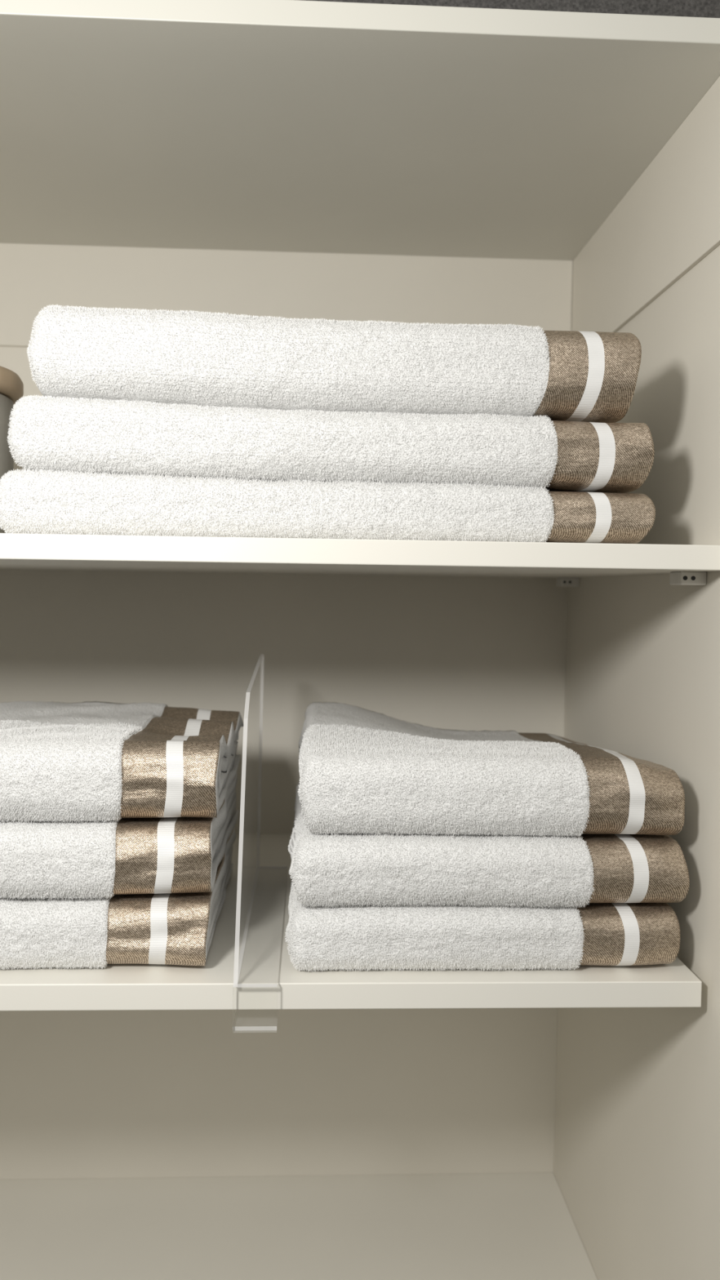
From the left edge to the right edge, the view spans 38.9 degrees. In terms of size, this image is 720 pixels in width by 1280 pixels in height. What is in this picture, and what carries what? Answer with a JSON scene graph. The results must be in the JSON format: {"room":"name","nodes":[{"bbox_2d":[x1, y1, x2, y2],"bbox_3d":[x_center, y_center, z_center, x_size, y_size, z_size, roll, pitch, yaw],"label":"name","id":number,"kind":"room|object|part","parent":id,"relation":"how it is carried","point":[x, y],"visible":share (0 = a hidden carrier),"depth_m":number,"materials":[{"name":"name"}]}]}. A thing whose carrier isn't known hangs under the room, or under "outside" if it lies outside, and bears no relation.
{"room":"linen closet","nodes":[
{"label":"linen closet","id":0,"kind":"room"},
{"bbox_2d":[0,268,573,1180],"bbox_3d":[-0.220,-0.068,1.149,0.952,1.420,0.020,1,3,-3],"label":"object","id":1,"kind":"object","parent":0,"point":[132,1093],"depth_m":1.16,"materials":[{"name":"beige laminate"}]},
{"bbox_2d":[0,243,573,346],"bbox_3d":[-0.216,-0.374,1.121,0.908,0.110,0.005,1,3,-3],"label":"wall panel","id":2,"kind":"object","parent":1,"relation":"attached to","point":[34,277],"depth_m":1.12,"materials":[{"name":"beige laminate"}]},
{"bbox_2d":[0,833,702,1010],"bbox_3d":[-0.217,0.238,0.931,0.904,0.019,0.444,1,3,-3],"label":"shelf","id":3,"kind":"object","parent":1,"relation":"attached to","point":[126,986],"visible":0.44,"depth_m":0.73,"materials":[{"name":"laminate"}]},
{"bbox_2d":[0,826,236,970],"bbox_3d":[-0.343,0.205,0.847,0.460,0.053,0.264,1,3,-3],"label":"folded towel","id":4,"kind":"object","parent":3,"relation":"on","point":[151,928],"visible":0.52,"depth_m":0.73,"materials":[{"name":"white fabric"}]},
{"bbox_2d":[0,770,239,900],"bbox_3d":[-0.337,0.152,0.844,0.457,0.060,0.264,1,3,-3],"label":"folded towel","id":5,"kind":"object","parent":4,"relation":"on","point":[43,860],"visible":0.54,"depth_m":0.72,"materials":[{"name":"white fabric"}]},
{"bbox_2d":[0,700,243,822],"bbox_3d":[-0.333,0.093,0.838,0.457,0.066,0.254,1,3,-3],"label":"folded towel","id":6,"kind":"object","parent":5,"relation":"on","point":[90,760],"visible":1,"depth_m":0.73,"materials":[{"name":"white fabric"}]},
{"bbox_2d":[232,653,287,1031],"bbox_3d":[-0.079,0.143,0.854,0.030,0.246,0.302,1,3,-3],"label":"divider","id":7,"kind":"object","parent":3,"relation":"on","point":[237,962],"visible":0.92,"depth_m":0.75,"materials":[{"name":"clear plastic"}]},
{"bbox_3d":[-0.091,0.127,0.853,0.006,0.214,0.302,1,3,-3],"label":"upright panel","id":8,"kind":"part","parent":7,"relation":"part of","materials":[{"name":"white plastic"}]},
{"bbox_2d":[284,881,680,972],"bbox_3d":[0.085,0.212,0.860,0.288,0.049,0.254,1,3,-3],"label":"folded towel","id":9,"kind":"object","parent":3,"relation":"on","point":[417,937],"visible":0.45,"depth_m":0.74,"materials":[{"name":"white fabric"}]},
{"bbox_2d":[286,799,688,908],"bbox_3d":[0.087,0.164,0.854,0.295,0.052,0.255,1,3,-3],"label":"folded towel","id":10,"kind":"object","parent":9,"relation":"on","point":[350,869],"visible":0.56,"depth_m":0.73,"materials":[{"name":"white fabric"}]},
{"bbox_2d":[296,701,684,838],"bbox_3d":[0.090,0.103,0.854,0.282,0.074,0.252,1,3,-3],"label":"folded towel","id":11,"kind":"object","parent":10,"relation":"on","point":[361,770],"visible":1,"depth_m":0.74,"materials":[{"name":"white fabric"}]},
{"bbox_2d":[0,0,719,260],"bbox_3d":[-0.203,-0.427,0.894,0.912,0.017,0.456,1,3,-3],"label":"shelf","id":12,"kind":"object","parent":1,"relation":"attached to","point":[293,126],"visible":1,"depth_m":0.81,"materials":[{"name":"grey laminate"}]},
{"bbox_2d":[302,0,719,17],"bbox_3d":[0.082,-0.523,0.862,0.341,0.186,0.344,1,3,-3],"label":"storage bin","id":13,"kind":"object","parent":12,"relation":"on","point":[688,8],"visible":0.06,"depth_m":0.70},
{"bbox_2d":[0,533,719,577],"bbox_3d":[-0.208,-0.074,0.914,0.912,0.018,0.450,1,3,-3],"label":"shelf","id":14,"kind":"object","parent":1,"relation":"attached to","point":[18,551],"visible":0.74,"depth_m":0.70,"materials":[{"name":"laminate"}]},
{"bbox_2d":[0,365,23,533],"bbox_3d":[-0.362,-0.152,0.837,0.164,0.141,0.164,1,3,-3],"label":"canister","id":15,"kind":"object","parent":14,"relation":"on","point":[11,387],"visible":0.72,"depth_m":0.83,"materials":[{"name":"beige wood"}]},
{"bbox_3d":[-0.361,-0.212,0.834,0.164,0.020,0.164,1,3,-3],"label":"lid","id":16,"kind":"part","parent":15,"relation":"part of","materials":[{"name":"beige wood"}]},
{"bbox_2d":[0,469,654,543],"bbox_3d":[-0.029,-0.099,0.843,0.463,0.046,0.274,1,3,-3],"label":"folded towel","id":17,"kind":"object","parent":14,"relation":"on","point":[44,502],"visible":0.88,"depth_m":0.71,"materials":[{"name":"white fabric"}]},
{"bbox_2d":[6,395,653,493],"bbox_3d":[-0.025,-0.145,0.842,0.454,0.058,0.275,1,3,-3],"label":"folded towel","id":18,"kind":"object","parent":17,"relation":"on","point":[65,433],"visible":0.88,"depth_m":0.71,"materials":[{"name":"white fabric"}]},
{"bbox_2d":[26,304,642,422],"bbox_3d":[-0.022,-0.202,0.837,0.436,0.072,0.267,1,3,-3],"label":"folded towel","id":19,"kind":"object","parent":18,"relation":"on","point":[197,358],"visible":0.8,"depth_m":0.71,"materials":[{"name":"white fabric"}]},
{"bbox_2d":[0,1172,597,1279],"bbox_3d":[-0.218,0.641,0.935,0.912,0.024,0.475,1,3,-3],"label":"shelf","id":20,"kind":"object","parent":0,"point":[491,1226],"depth_m":1.08,"materials":[{"name":"laminate"}]},
{"bbox_2d":[553,244,719,1279],"bbox_3d":[0.258,-0.051,0.924,0.020,1.420,0.475,1,3,-3],"label":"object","id":21,"kind":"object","parent":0,"point":[637,1157],"depth_m":0.83,"materials":[{"name":"beige laminate"}]},
{"bbox_2d":[555,577,579,586],"bbox_3d":[0.228,-0.064,1.120,0.020,0.010,0.024,1,3,-3],"label":"shelf bracket","id":22,"kind":"object","parent":21,"relation":"attached to","point":[561,581],"visible":1,"depth_m":1.11,"materials":[{"name":"white plastic"}]},
{"bbox_2d":[571,75,719,331],"bbox_3d":[0.250,-0.353,0.907,0.004,0.119,0.470,1,3,-3],"label":"wall panel","id":23,"kind":"object","parent":21,"relation":"attached to","point":[668,221],"depth_m":0.86,"materials":[{"name":"beige laminate"}]},
{"bbox_2d":[669,571,706,585],"bbox_3d":[0.245,-0.046,0.763,0.020,0.010,0.024,1,3,-3],"label":"shelf bracket","id":24,"kind":"object","parent":21,"relation":"attached to","point":[676,578],"visible":1,"depth_m":0.75,"materials":[{"name":"white plastic"}]}
]}

